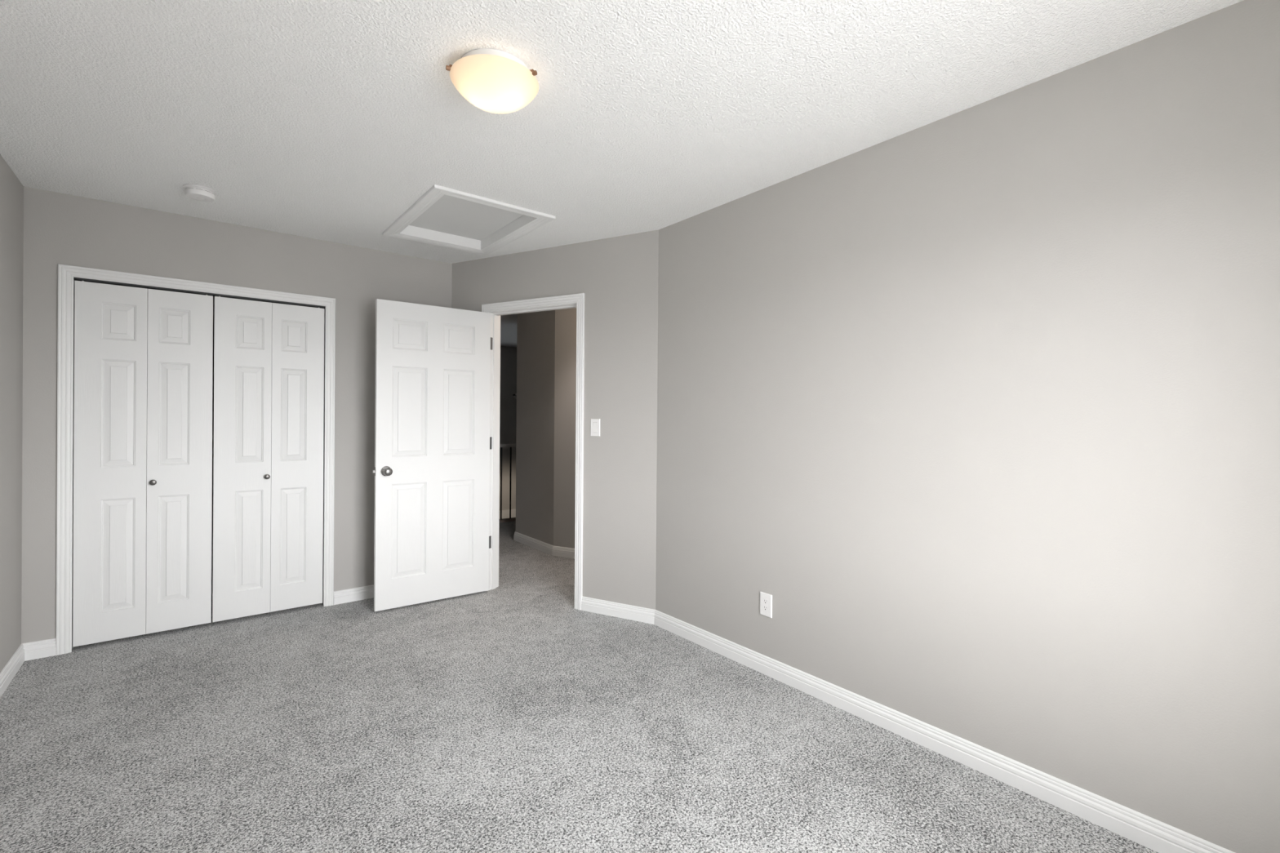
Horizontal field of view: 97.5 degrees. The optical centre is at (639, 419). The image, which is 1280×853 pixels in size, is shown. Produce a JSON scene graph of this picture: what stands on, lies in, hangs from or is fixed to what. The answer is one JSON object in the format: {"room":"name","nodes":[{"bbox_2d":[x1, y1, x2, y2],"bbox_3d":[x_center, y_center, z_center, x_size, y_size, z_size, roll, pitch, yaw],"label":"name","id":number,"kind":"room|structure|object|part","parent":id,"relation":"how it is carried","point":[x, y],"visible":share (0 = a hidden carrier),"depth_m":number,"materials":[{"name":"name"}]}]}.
{"room":"empty bedroom","nodes":[
{"label":"empty bedroom","id":0,"kind":"room"},
{"bbox_2d":[0,154,23,672],"bbox_3d":[-1.813,0.040,1.100,0.115,2.440,4.717,0,0,-39],"label":"wall","id":1,"kind":"structure","parent":0,"point":[11,189],"depth_m":2.69,"materials":[{"name":"grey paint"}]},
{"bbox_2d":[0,644,24,697],"bbox_3d":[-1.772,1.216,1.144,0.014,0.088,4.487,0,0,-39],"label":"baseboard","id":2,"kind":"structure","parent":1,"relation":"attached to","point":[15,662],"depth_m":2.69,"materials":[{"name":"white paint"}]},
{"bbox_2d":[21,186,452,644],"bbox_3d":[-2.359,0.029,3.614,2.414,2.440,0.115,0,0,-39],"label":"wall","id":3,"kind":"structure","parent":0,"point":[61,228],"depth_m":3.35,"materials":[{"name":"grey paint"}]},
{"bbox_2d":[72,280,213,647],"bbox_3d":[-2.805,0.236,3.193,0.590,1.978,0.062,0,0,-39],"label":"door","id":4,"kind":"structure","parent":3,"relation":"in","point":[143,454],"depth_m":3.18,"materials":[{"name":"white paint"}]},
{"bbox_3d":[-2.774,0.361,3.198,0.032,0.032,0.030,0,0,-39],"label":"knob","id":5,"kind":"part","parent":4,"relation":"part of","materials":[{"name":"grey metal"}]},
{"bbox_2d":[55,263,335,655],"bbox_3d":[-2.599,0.217,3.411,1.304,2.061,0.133,0,0,-39],"label":"door frame","id":6,"kind":"structure","parent":3,"relation":"attached to","point":[67,274],"depth_m":3.04,"materials":[{"name":"white paint"}]},
{"bbox_2d":[22,584,373,661],"bbox_3d":[-2.313,1.206,3.579,2.224,0.088,0.014,0,0,-39],"label":"baseboard","id":7,"kind":"structure","parent":3,"relation":"attached to","point":[43,648],"depth_m":2.96,"materials":[{"name":"white paint"}]},
{"bbox_2d":[212,296,324,622],"bbox_3d":[-2.342,0.238,3.565,0.584,1.978,0.062,0,0,-39],"label":"door","id":8,"kind":"structure","parent":3,"relation":"in","point":[268,357],"depth_m":3.55,"materials":[{"name":"white paint"}]},
{"bbox_3d":[-2.351,0.363,3.538,0.032,0.032,0.030,0,0,-39],"label":"knob","id":9,"kind":"part","parent":8,"relation":"part of","materials":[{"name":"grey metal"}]},
{"bbox_2d":[499,346,516,511],"bbox_3d":[-1.929,1.373,7.258,3.500,5.140,3.751,0,0,-39],"label":"wall","id":10,"kind":"structure","parent":0,"point":[508,411],"depth_m":9.31,"materials":[{"name":"grey paint"}]},
{"bbox_2d":[499,509,515,519],"bbox_3d":[-3.037,1.586,8.634,3.280,0.168,0.019,0,0,-39],"label":"trim","id":11,"kind":"structure","parent":10,"relation":"attached to","point":[505,513],"depth_m":9.30,"materials":[{"name":"white paint"}]},
{"bbox_2d":[515,307,576,548],"bbox_3d":[0.267,0.045,5.516,2.072,2.440,2.363,0,0,-39],"label":"wall","id":12,"kind":"structure","parent":0,"point":[546,340],"depth_m":5.29,"materials":[{"name":"grey paint"}]},
{"bbox_2d":[513,531,574,558],"bbox_3d":[0.210,1.220,5.486,1.986,0.088,2.384,0,0,-39],"label":"baseboard","id":13,"kind":"structure","parent":12,"relation":"attached to","point":[544,547],"depth_m":5.28,"materials":[{"name":"white paint"}]},
{"bbox_2d":[451,229,658,609],"bbox_3d":[-0.664,0.042,3.938,1.843,2.440,0.115,1,0,27],"label":"wall","id":14,"kind":"structure","parent":0,"point":[617,277],"depth_m":3.62,"materials":[{"name":"grey paint"}]},
{"bbox_2d":[373,298,492,611],"bbox_3d":[-1.402,0.235,3.869,0.813,2.014,0.167,0,0,-39],"label":"door","id":15,"kind":"structure","parent":14,"relation":"in","point":[433,442],"depth_m":3.82,"materials":[{"name":"white paint"}]},
{"bbox_3d":[-1.630,0.339,3.623,0.066,0.066,0.067,0,0,-39],"label":"knob","id":16,"kind":"part","parent":15,"relation":"part of","materials":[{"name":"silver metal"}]},
{"bbox_2d":[481,293,584,610],"bbox_3d":[-0.742,0.212,3.979,0.888,2.098,0.151,1,0,27],"label":"door frame","id":17,"kind":"structure","parent":14,"relation":"attached to","point":[573,300],"depth_m":3.94,"materials":[{"name":"white paint"}]},
{"bbox_3d":[-0.711,0.212,4.038,0.888,2.098,0.018,1,0,27],"label":"hall casing","id":18,"kind":"part","parent":17,"relation":"part of","materials":[{"name":"white paint"}]},
{"bbox_2d":[591,418,599,436],"bbox_3d":[-0.293,0.055,3.675,0.071,0.114,0.010,1,0,27],"label":"light switch","id":19,"kind":"object","parent":14,"relation":"attached to","point":[595,427],"visible":1,"depth_m":3.67,"materials":[{"name":"white plastic"}]},
{"bbox_2d":[581,596,654,624],"bbox_3d":[-0.680,1.218,3.872,1.744,0.088,0.014,1,0,27],"label":"baseboard","id":20,"kind":"structure","parent":14,"relation":"attached to","point":[622,611],"depth_m":3.58,"materials":[{"name":"white paint"}]},
{"bbox_2d":[0,520,1157,852],"bbox_3d":[-0.331,1.390,3.593,5.601,0.250,6.765,0,0,-39],"label":"floor","id":21,"kind":"structure","parent":0,"point":[512,717],"depth_m":2.14,"materials":[{"name":"grey carpet"}]},
{"bbox_2d":[498,443,515,523],"bbox_3d":[-1.601,0.774,6.854,3.220,0.945,0.079,0,0,-39],"label":"stair railing","id":22,"kind":"object","parent":21,"relation":"on","point":[513,445],"visible":0.11,"depth_m":6.80,"materials":[{"name":"beige"}]},
{"bbox_3d":[-1.604,1.231,6.854,3.220,0.030,0.075,0,0,-39],"label":"rail","id":23,"kind":"part","parent":22,"relation":"part of","materials":[{"name":"black"}]},
{"bbox_3d":[-1.601,0.321,6.857,3.220,0.040,0.068,0,0,-39],"label":"handrail","id":24,"kind":"part","parent":22,"relation":"part of","materials":[{"name":"grey"}]},
{"bbox_2d":[0,0,1243,346],"bbox_3d":[-1.039,-1.263,4.572,5.701,0.160,9.216,0,0,-39],"label":"ceiling","id":25,"kind":"structure","parent":0,"point":[326,120],"depth_m":2.02,"materials":[{"name":"white paint"}]},
{"bbox_2d":[182,184,217,202],"bbox_3d":[-2.277,-1.165,2.906,0.143,0.047,0.143,0,0,-39],"label":"smoke detector","id":26,"kind":"object","parent":25,"relation":"attached to","point":[198,193],"visible":1,"depth_m":2.87,"materials":[{"name":"white plastic"}]},
{"bbox_2d":[185,186,214,195],"bbox_3d":[-2.277,-1.175,2.906,0.119,0.008,0.119,0,0,-39],"label":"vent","id":27,"kind":"object","parent":26,"relation":"attached to","point":[205,190],"depth_m":2.86,"materials":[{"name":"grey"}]},
{"bbox_2d":[382,184,555,255],"bbox_3d":[-1.061,-1.210,3.409,0.695,0.090,0.962,0,0,-39],"label":"attic hatch","id":28,"kind":"object","parent":25,"relation":"attached to","point":[443,216],"visible":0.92,"depth_m":3.47,"materials":[{"name":"white paint"}]},
{"bbox_3d":[-1.061,-1.246,3.409,0.561,0.018,0.828,0,0,-39],"label":"panel","id":29,"kind":"part","parent":28,"relation":"part of","materials":[{"name":"white"}]},
{"bbox_2d":[445,48,538,113],"bbox_3d":[-0.492,-1.110,1.881,0.303,0.123,0.290,0,0,-39],"label":"ceiling light","id":30,"kind":"object","parent":25,"relation":"attached to","point":[494,81],"visible":1,"depth_m":1.81,"materials":[{"name":"white glass"}]},
{"bbox_2d":[655,0,1279,852],"bbox_3d":[1.085,0.060,2.348,0.115,2.440,3.029,0,0,-39],"label":"wall","id":31,"kind":"structure","parent":0,"point":[983,398],"depth_m":1.94,"materials":[{"name":"grey paint"}]},
{"bbox_2d":[760,591,772,617],"bbox_3d":[0.630,0.930,2.809,0.008,0.114,0.073,0,0,-39],"label":"wall outlet","id":32,"kind":"object","parent":31,"relation":"attached to","point":[766,599],"visible":1,"depth_m":2.80,"materials":[{"name":"white plastic"}]},
{"bbox_2d":[762,597,768,612],"bbox_3d":[0.629,0.930,2.809,0.005,0.066,0.033,0,0,-39],"label":"receptacle","id":33,"kind":"object","parent":32,"relation":"attached to","point":[765,600],"depth_m":2.81,"materials":[{"name":"white plastic"}]},
{"bbox_2d":[653,609,1235,852],"bbox_3d":[0.996,1.235,2.345,0.014,0.088,2.890,0,0,-39],"label":"baseboard","id":34,"kind":"structure","parent":31,"relation":"attached to","point":[1159,837],"depth_m":2.05,"materials":[{"name":"white paint"}]}
]}

